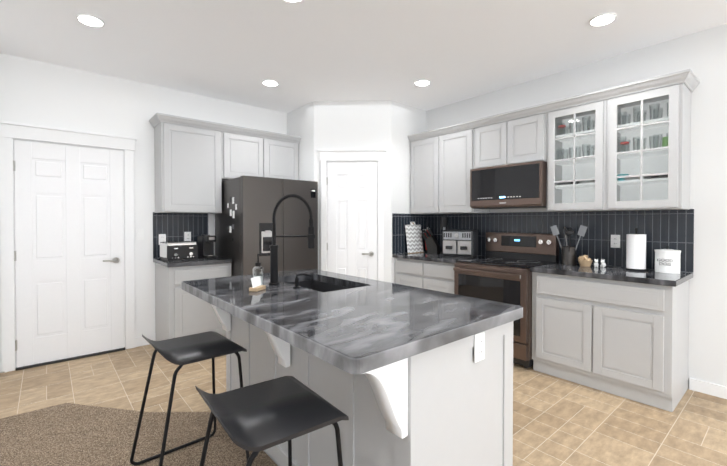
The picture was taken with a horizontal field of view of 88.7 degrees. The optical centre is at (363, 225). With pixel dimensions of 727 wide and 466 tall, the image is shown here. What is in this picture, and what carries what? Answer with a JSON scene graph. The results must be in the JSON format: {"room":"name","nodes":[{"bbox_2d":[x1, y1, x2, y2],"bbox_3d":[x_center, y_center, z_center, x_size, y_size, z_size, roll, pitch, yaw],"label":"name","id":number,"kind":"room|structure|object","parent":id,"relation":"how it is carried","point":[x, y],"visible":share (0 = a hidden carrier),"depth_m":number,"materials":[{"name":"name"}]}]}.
{"room":"kitchen","nodes":[
{"label":"kitchen","id":0,"kind":"room"},
{"bbox_2d":[0,53,286,361],"bbox_3d":[-2.167,-0.121,4.197,2.860,2.800,0.100,-1,1,-40],"label":"wall","id":1,"kind":"structure","parent":0,"point":[35,92],"depth_m":3.90,"materials":[{"name":"white paint"}]},
{"bbox_2d":[0,121,136,371],"bbox_3d":[-2.787,0.186,3.571,1.062,2.201,0.046,-1,1,-40],"label":"door frame","id":2,"kind":"structure","parent":1,"relation":"attached to","point":[10,132],"depth_m":3.35,"materials":[{"name":"white wood"}]},
{"bbox_2d":[13,140,125,370],"bbox_3d":[-2.779,0.262,3.555,0.841,2.050,0.082,-1,1,-40],"label":"door","id":3,"kind":"structure","parent":1,"relation":"in","point":[69,241],"depth_m":3.54,"materials":[{"name":"white wood"}]},
{"bbox_2d":[135,335,154,346],"bbox_3d":[-2.341,1.237,3.986,0.190,0.090,0.014,-1,1,-40],"label":"baseboard","id":4,"kind":"structure","parent":1,"relation":"attached to","point":[141,341],"depth_m":3.96,"materials":[{"name":"white wood"}]},
{"bbox_2d":[153,212,207,257],"bbox_3d":[-2.061,0.104,4.215,0.580,0.498,0.009,-1,1,-40],"label":"backsplash","id":5,"kind":"structure","parent":1,"relation":"attached to","point":[173,226],"depth_m":4.18,"materials":[{"name":"tile"}]},
{"bbox_2d":[159,234,165,244],"bbox_3d":[-2.207,0.151,4.078,0.072,0.116,0.009,-1,1,-40],"label":"outlet","id":6,"kind":"object","parent":5,"relation":"attached to","point":[162,237],"visible":0.88,"depth_m":4.08,"materials":[{"name":"white plastic"}]},
{"bbox_2d":[184,232,190,240],"bbox_3d":[-2.010,0.129,4.247,0.072,0.116,0.009,-1,1,-40],"label":"outlet","id":7,"kind":"object","parent":5,"relation":"attached to","point":[187,236],"visible":0.83,"depth_m":4.24,"materials":[{"name":"white plastic"}]},
{"bbox_2d":[149,113,222,213],"bbox_3d":[-1.937,-0.637,4.076,0.660,0.995,0.367,-1,1,-40],"label":"upper cabinet","id":8,"kind":"object","parent":1,"relation":"attached to","point":[188,164],"visible":1,"depth_m":3.95,"materials":[{"name":"grey wood"}]},
{"bbox_2d":[221,124,300,180],"bbox_3d":[-1.307,-0.838,4.611,0.996,0.605,0.367,-1,1,-40],"label":"upper cabinet","id":9,"kind":"object","parent":1,"relation":"attached to","point":[252,152],"visible":0.83,"depth_m":4.45,"materials":[{"name":"grey wood"}]},
{"bbox_2d":[287,101,313,180],"bbox_3d":[-0.791,-0.129,4.864,0.100,2.800,0.670,-1,1,-40],"label":"wall","id":10,"kind":"structure","parent":0,"point":[300,121],"depth_m":4.73,"materials":[{"name":"white paint"}]},
{"bbox_2d":[314,100,390,282],"bbox_3d":[-0.136,-0.126,4.611,0.948,2.800,0.100,0,1,2],"label":"wall","id":11,"kind":"structure","parent":0,"point":[352,124],"depth_m":4.55,"materials":[{"name":"white paint"}]},
{"bbox_2d":[326,162,376,279],"bbox_3d":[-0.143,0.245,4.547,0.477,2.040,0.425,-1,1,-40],"label":"pantry door","id":12,"kind":"structure","parent":11,"relation":"in","point":[351,218],"depth_m":4.54,"materials":[{"name":"white wood"}]},
{"bbox_2d":[318,149,385,280],"bbox_3d":[-0.138,0.175,4.538,0.832,2.201,0.046,0,1,2],"label":"door frame","id":13,"kind":"structure","parent":11,"relation":"attached to","point":[351,155],"depth_m":4.52,"materials":[{"name":"white wood"}]},
{"bbox_2d":[0,344,726,465],"bbox_3d":[0.437,1.373,0.454,6.900,0.100,9.400,-1,1,-40],"label":"floor","id":14,"kind":"structure","parent":0,"point":[557,421],"depth_m":2.66,"materials":[{"name":"tile"}]},
{"bbox_2d":[0,403,276,465],"bbox_3d":[-0.326,1.332,-0.901,3.560,0.012,7.910,-1,1,-40],"label":"floor carpet","id":15,"kind":"object","parent":14,"relation":"on","point":[67,434],"visible":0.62,"depth_m":2.24,"materials":[{"name":"beige carpet"}]},
{"bbox_2d":[130,331,248,465],"bbox_3d":[-0.919,0.937,1.958,0.475,0.710,0.492,-1,1,-40],"label":"stool","id":16,"kind":"object","parent":15,"relation":"on","point":[185,350],"visible":0.92,"depth_m":1.96,"materials":[{"name":"black plastic"}]},
{"bbox_2d":[195,376,348,465],"bbox_3d":[-0.356,0.945,1.314,0.459,0.710,0.477,-1,1,-37],"label":"stool","id":17,"kind":"object","parent":15,"relation":"on","point":[255,419],"visible":1,"depth_m":1.28,"materials":[{"name":"black plastic"}]},
{"bbox_2d":[155,263,230,340],"bbox_3d":[-1.837,0.839,4.014,0.611,0.884,0.616,-1,1,-40],"label":"base cabinet","id":18,"kind":"object","parent":14,"relation":"on","point":[179,312],"visible":0.58,"depth_m":3.73,"materials":[{"name":"grey wood"}]},
{"bbox_2d":[153,256,231,266],"bbox_3d":[-1.840,0.377,3.996,0.628,0.040,0.632,-1,1,-40],"label":"countertop","id":19,"kind":"structure","parent":18,"relation":"on","point":[198,260],"depth_m":3.81,"materials":[{"name":"grey stone"}]},
{"bbox_2d":[160,241,197,260],"bbox_3d":[-1.956,0.263,3.941,0.304,0.186,0.290,-1,1,-44],"label":"toaster","id":20,"kind":"object","parent":19,"relation":"on","point":[177,250],"visible":1,"depth_m":3.85,"materials":[{"name":"silver metal"}]},
{"bbox_2d":[197,235,216,258],"bbox_3d":[-1.748,0.229,4.157,0.120,0.250,0.330,-1,1,-40],"label":"coffee maker","id":21,"kind":"object","parent":19,"relation":"on","point":[205,243],"visible":0.96,"depth_m":4.10,"materials":[{"name":"black plastic"}]},
{"bbox_2d":[215,175,317,275],"bbox_3d":[-1.146,0.380,4.391,0.913,1.795,0.837,-1,1,-40],"label":"refrigerator","id":22,"kind":"object","parent":14,"relation":"on","point":[243,226],"visible":0.54,"depth_m":4.04,"materials":[{"name":"black metal"}]},
{"bbox_2d":[190,293,512,465],"bbox_3d":[-0.209,0.861,2.105,0.936,0.884,1.744,-1,1,-40],"label":"kitchen island","id":23,"kind":"object","parent":14,"relation":"on","point":[395,374],"depth_m":1.53,"materials":[{"name":"wood"}]},
{"bbox_2d":[181,269,522,376],"bbox_3d":[-0.228,0.395,2.084,1.020,0.048,1.820,-1,1,-40],"label":"island countertop","id":24,"kind":"structure","parent":23,"relation":"on","point":[358,326],"depth_m":1.61,"materials":[{"name":"grey stone"}]},
{"bbox_2d":[249,276,265,291],"bbox_3d":[-0.607,0.332,2.128,0.050,0.074,0.100,0,1,15],"label":"card holder","id":25,"kind":"object","parent":24,"relation":"on","point":[256,284],"visible":1,"depth_m":2.11,"materials":[{"name":"white paper"}]},
{"bbox_2d":[253,253,267,284],"bbox_3d":[-0.625,0.266,2.238,0.081,0.203,0.072,-1,1,-40],"label":"soap dispenser","id":26,"kind":"object","parent":24,"relation":"on","point":[257,263],"visible":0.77,"depth_m":2.23,"materials":[{"name":"clear glass"}]},
{"bbox_2d":[269,194,314,284],"bbox_3d":[-0.463,0.084,2.336,0.239,0.566,0.253,-1,1,-40],"label":"faucet","id":27,"kind":"object","parent":24,"relation":"on","point":[310,236],"visible":1,"depth_m":2.30,"materials":[{"name":"black metal"}]},
{"bbox_2d":[293,273,309,288],"bbox_3d":[-0.369,0.325,2.207,0.099,0.087,0.053,-1,1,-40],"label":"soap pump","id":28,"kind":"object","parent":24,"relation":"on","point":[296,286],"visible":1,"depth_m":2.19,"materials":[{"name":"black metal"}]},
{"bbox_2d":[288,280,349,291],"bbox_3d":[-0.306,0.526,2.443,0.389,0.222,0.709,-1,1,-40],"label":"sink","id":29,"kind":"object","parent":24,"relation":"in","point":[318,285],"depth_m":2.71,"materials":[{"name":"black metal"}]},
{"bbox_2d":[474,332,484,362],"bbox_3d":[0.484,0.505,1.544,0.072,0.116,0.009,-1,1,-40],"label":"outlet","id":30,"kind":"object","parent":23,"relation":"attached to","point":[479,346],"visible":0.98,"depth_m":1.54,"materials":[{"name":"white plastic"}]},
{"bbox_2d":[395,258,453,293],"bbox_3d":[0.908,0.835,4.423,0.616,0.884,0.937,-1,1,-40],"label":"base cabinet","id":31,"kind":"object","parent":14,"relation":"on","point":[435,276],"visible":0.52,"depth_m":4.19,"materials":[{"name":"grey wood"}]},
{"bbox_2d":[392,252,485,263],"bbox_3d":[0.900,0.372,4.412,0.637,0.040,0.937,-1,1,-40],"label":"countertop","id":32,"kind":"structure","parent":31,"relation":"on","point":[427,256],"depth_m":4.25,"materials":[{"name":"grey stone"}]},
{"bbox_2d":[405,222,422,253],"bbox_3d":[0.647,0.149,4.739,0.294,0.398,0.068,-1,1,-40],"label":"cutting board","id":33,"kind":"object","parent":32,"relation":"on","point":[414,238],"visible":0.98,"depth_m":4.73,"materials":[{"name":"white wood"}]},
{"bbox_2d":[421,227,439,253],"bbox_3d":[0.840,0.181,4.720,0.234,0.331,0.110,0,1,30],"label":"knife block","id":34,"kind":"object","parent":32,"relation":"on","point":[432,245],"visible":1,"depth_m":4.67,"materials":[{"name":"black plastic"}]},
{"bbox_2d":[440,217,447,253],"bbox_3d":[0.992,0.124,4.581,0.100,0.450,0.100,-1,1,-40],"label":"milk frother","id":35,"kind":"object","parent":32,"relation":"on","point":[443,223],"visible":0.52,"depth_m":4.54,"materials":[{"name":"black plastic"}]},
{"bbox_2d":[442,229,477,257],"bbox_3d":[1.106,0.200,4.273,0.360,0.304,0.330,0,1,30],"label":"air fryer","id":36,"kind":"object","parent":32,"relation":"on","point":[459,243],"visible":1,"depth_m":4.17,"materials":[{"name":"grey plastic"}]},
{"bbox_2d":[453,232,558,367],"bbox_3d":[1.410,0.679,3.728,0.734,1.195,0.762,-1,1,-40],"label":"range","id":37,"kind":"object","parent":14,"relation":"on","point":[500,272],"visible":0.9,"depth_m":3.58,"materials":[{"name":"brown metal"}]},
{"bbox_2d":[532,272,688,411],"bbox_3d":[2.027,0.850,3.113,0.616,0.884,0.970,-1,1,-40],"label":"base cabinet","id":38,"kind":"object","parent":14,"relation":"on","point":[628,340],"visible":1,"depth_m":2.83,"materials":[{"name":"grey wood"}]},
{"bbox_2d":[530,262,692,286],"bbox_3d":[2.027,0.387,3.091,0.637,0.040,0.995,-1,1,-40],"label":"countertop","id":39,"kind":"structure","parent":38,"relation":"on","point":[649,276],"depth_m":2.89,"materials":[{"name":"grey stone"}]},
{"bbox_2d":[550,225,586,264],"bbox_3d":[1.901,0.177,3.469,0.266,0.369,0.339,-1,1,-40],"label":"utensil crock","id":40,"kind":"object","parent":39,"relation":"on","point":[569,254],"visible":0.98,"depth_m":3.41,"materials":[{"name":"black metal"}]},
{"bbox_2d":[578,255,592,266],"bbox_3d":[1.985,0.312,3.327,0.116,0.102,0.116,-1,1,-40],"label":"basket","id":41,"kind":"object","parent":39,"relation":"on","point":[584,261],"visible":1,"depth_m":3.29,"materials":[{"name":"brown wood"}]},
{"bbox_2d":[594,259,598,266],"bbox_3d":[2.044,0.327,3.265,0.056,0.074,0.039,-1,1,-40],"label":"dog figurine","id":42,"kind":"object","parent":39,"relation":"on","point":[596,264],"visible":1,"depth_m":3.25,"materials":[{"name":"white ceramic"}]},
{"bbox_2d":[600,259,605,267],"bbox_3d":[2.091,0.327,3.241,0.057,0.074,0.037,-1,1,-40],"label":"dog figurine","id":43,"kind":"object","parent":39,"relation":"on","point":[603,264],"visible":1,"depth_m":3.23,"materials":[{"name":"white ceramic"}]},
{"bbox_2d":[624,228,647,270],"bbox_3d":[2.248,0.193,3.064,0.160,0.347,0.160,-1,1,-40],"label":"paper towel holder","id":44,"kind":"object","parent":39,"relation":"on","point":[635,251],"visible":1,"depth_m":3.01,"materials":[{"name":"white paper"}]},
{"bbox_2d":[654,245,680,273],"bbox_3d":[2.393,0.260,2.925,0.162,0.216,0.162,-1,1,-40],"label":"canister","id":45,"kind":"object","parent":39,"relation":"on","point":[666,254],"visible":1,"depth_m":2.87,"materials":[{"name":"white ceramic"}]},
{"bbox_2d":[657,259,672,265],"bbox_3d":[2.332,0.283,2.874,0.001,0.051,0.097,-1,1,-40],"label":"label","id":46,"kind":"object","parent":45,"relation":"attached to","point":[663,261],"visible":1,"depth_m":2.88,"materials":[{"name":"black plastic"}]},
{"bbox_2d":[0,0,726,112],"bbox_3d":[0.437,-1.527,0.420,6.900,0.100,9.400,-1,1,-40],"label":"ceiling","id":47,"kind":"structure","parent":0,"point":[303,52],"depth_m":3.04,"materials":[{"name":"white paint"}]},
{"bbox_2d":[76,13,104,26],"bbox_3d":[-1.992,-1.496,2.713,0.170,0.012,0.170,-1,1,-40],"label":"recessed light","id":48,"kind":"object","parent":47,"relation":"in","point":[89,20],"visible":0.98,"depth_m":2.70,"materials":[{"name":"white"}]},
{"bbox_2d":[262,80,278,85],"bbox_3d":[-0.987,-1.510,3.938,0.170,0.012,0.170,-1,1,-40],"label":"recessed light","id":49,"kind":"object","parent":47,"relation":"in","point":[270,82],"visible":1,"depth_m":3.92,"materials":[{"name":"white"}]},
{"bbox_2d":[284,0,302,2],"bbox_3d":[-0.463,-1.492,2.400,0.170,0.012,0.170,-1,1,-40],"label":"recessed light","id":50,"kind":"object","parent":47,"relation":"in","point":[293,1],"visible":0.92,"depth_m":2.47,"materials":[{"name":"white"}]},
{"bbox_2d":[414,79,429,85],"bbox_3d":[0.623,-1.510,3.932,0.170,0.012,0.170,-1,1,-40],"label":"recessed light","id":51,"kind":"object","parent":47,"relation":"in","point":[422,82],"visible":0.96,"depth_m":3.91,"materials":[{"name":"white"}]},
{"bbox_2d":[589,12,616,26],"bbox_3d":[1.738,-1.496,2.701,0.170,0.012,0.170,-1,1,-40],"label":"recessed light","id":52,"kind":"object","parent":47,"relation":"in","point":[603,19],"visible":0.96,"depth_m":2.69,"materials":[{"name":"white"}]},
{"bbox_2d":[391,101,425,282],"bbox_3d":[0.555,-0.128,4.797,0.660,2.800,0.100,-1,1,-40],"label":"wall","id":53,"kind":"structure","parent":0,"point":[406,120],"depth_m":4.66,"materials":[{"name":"white paint"}]},
{"bbox_2d":[392,213,425,253],"bbox_3d":[0.598,0.098,4.762,0.637,0.498,0.009,-1,1,-40],"label":"backsplash","id":54,"kind":"object","parent":53,"relation":"attached to","point":[399,240],"visible":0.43,"depth_m":4.66,"materials":[{"name":"tile"}]},
{"bbox_2d":[426,24,726,388],"bbox_3d":[3.373,-0.096,2.081,0.100,2.800,7.690,-1,1,-40],"label":"wall","id":55,"kind":"structure","parent":0,"point":[702,55],"depth_m":2.90,"materials":[{"name":"white paint"}]},
{"bbox_2d":[410,128,489,213],"bbox_3d":[1.015,-0.604,4.498,0.335,0.920,0.937,-1,1,-40],"label":"upper cabinet","id":56,"kind":"object","parent":55,"relation":"attached to","point":[441,166],"visible":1,"depth_m":4.35,"materials":[{"name":"grey wood"}]},
{"bbox_2d":[475,113,546,168],"bbox_3d":[1.569,-0.831,3.847,0.335,0.451,0.765,-1,1,-40],"label":"upper cabinet","id":57,"kind":"object","parent":55,"relation":"attached to","point":[520,140],"visible":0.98,"depth_m":3.69,"materials":[{"name":"grey wood"}]},
{"bbox_2d":[470,161,546,208],"bbox_3d":[1.540,-0.391,3.827,0.410,0.421,0.760,-1,1,-40],"label":"microwave","id":58,"kind":"object","parent":57,"relation":"attached to","point":[518,185],"visible":0.96,"depth_m":3.65,"materials":[{"name":"brown metal"}]},
{"bbox_2d":[408,69,699,141],"bbox_3d":[1.584,-1.094,3.801,0.367,0.075,2.727,-1,1,-40],"label":"crown molding","id":59,"kind":"structure","parent":55,"relation":"attached to","point":[688,78],"depth_m":3.23,"materials":[{"name":"grey wood"}]},
{"bbox_2d":[426,209,693,271],"bbox_3d":[1.716,0.107,3.938,0.009,0.498,2.693,-1,1,-40],"label":"backsplash","id":60,"kind":"structure","parent":55,"relation":"attached to","point":[671,229],"depth_m":3.41,"materials":[{"name":"tile"}]},
{"bbox_2d":[611,235,619,247],"bbox_3d":[2.242,0.140,3.308,0.009,0.116,0.072,-1,1,-40],"label":"electrical outlet","id":61,"kind":"object","parent":60,"relation":"attached to","point":[615,241],"visible":1,"depth_m":3.30,"materials":[{"name":"white plastic"}]},
{"bbox_2d":[546,99,610,211],"bbox_3d":[1.976,-0.591,3.372,0.335,0.920,0.484,-1,1,-40],"label":"upper cabinet","id":62,"kind":"object","parent":55,"relation":"attached to","point":[578,197],"visible":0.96,"depth_m":3.36,"materials":[{"name":"white wood"}]},
{"bbox_2d":[556,102,668,184],"bbox_3d":[2.137,-0.556,3.193,0.245,0.816,0.899,-1,1,-40],"label":"contents","id":63,"kind":"object","parent":62,"relation":"in","point":[625,145],"depth_m":3.08,"materials":[{"name":"white ceramic"}]},
{"bbox_2d":[606,83,690,210],"bbox_3d":[2.292,-0.587,3.002,0.335,0.920,0.484,-1,1,-40],"label":"upper cabinet","id":64,"kind":"object","parent":55,"relation":"attached to","point":[671,160],"visible":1,"depth_m":2.94,"materials":[{"name":"white wood"}]},
{"bbox_2d":[689,378,726,398],"bbox_3d":[4.201,1.271,1.035,0.014,0.090,5.000,-1,1,-40],"label":"baseboard","id":65,"kind":"structure","parent":55,"relation":"attached to","point":[713,389],"depth_m":2.85,"materials":[{"name":"white wood"}]}
]}

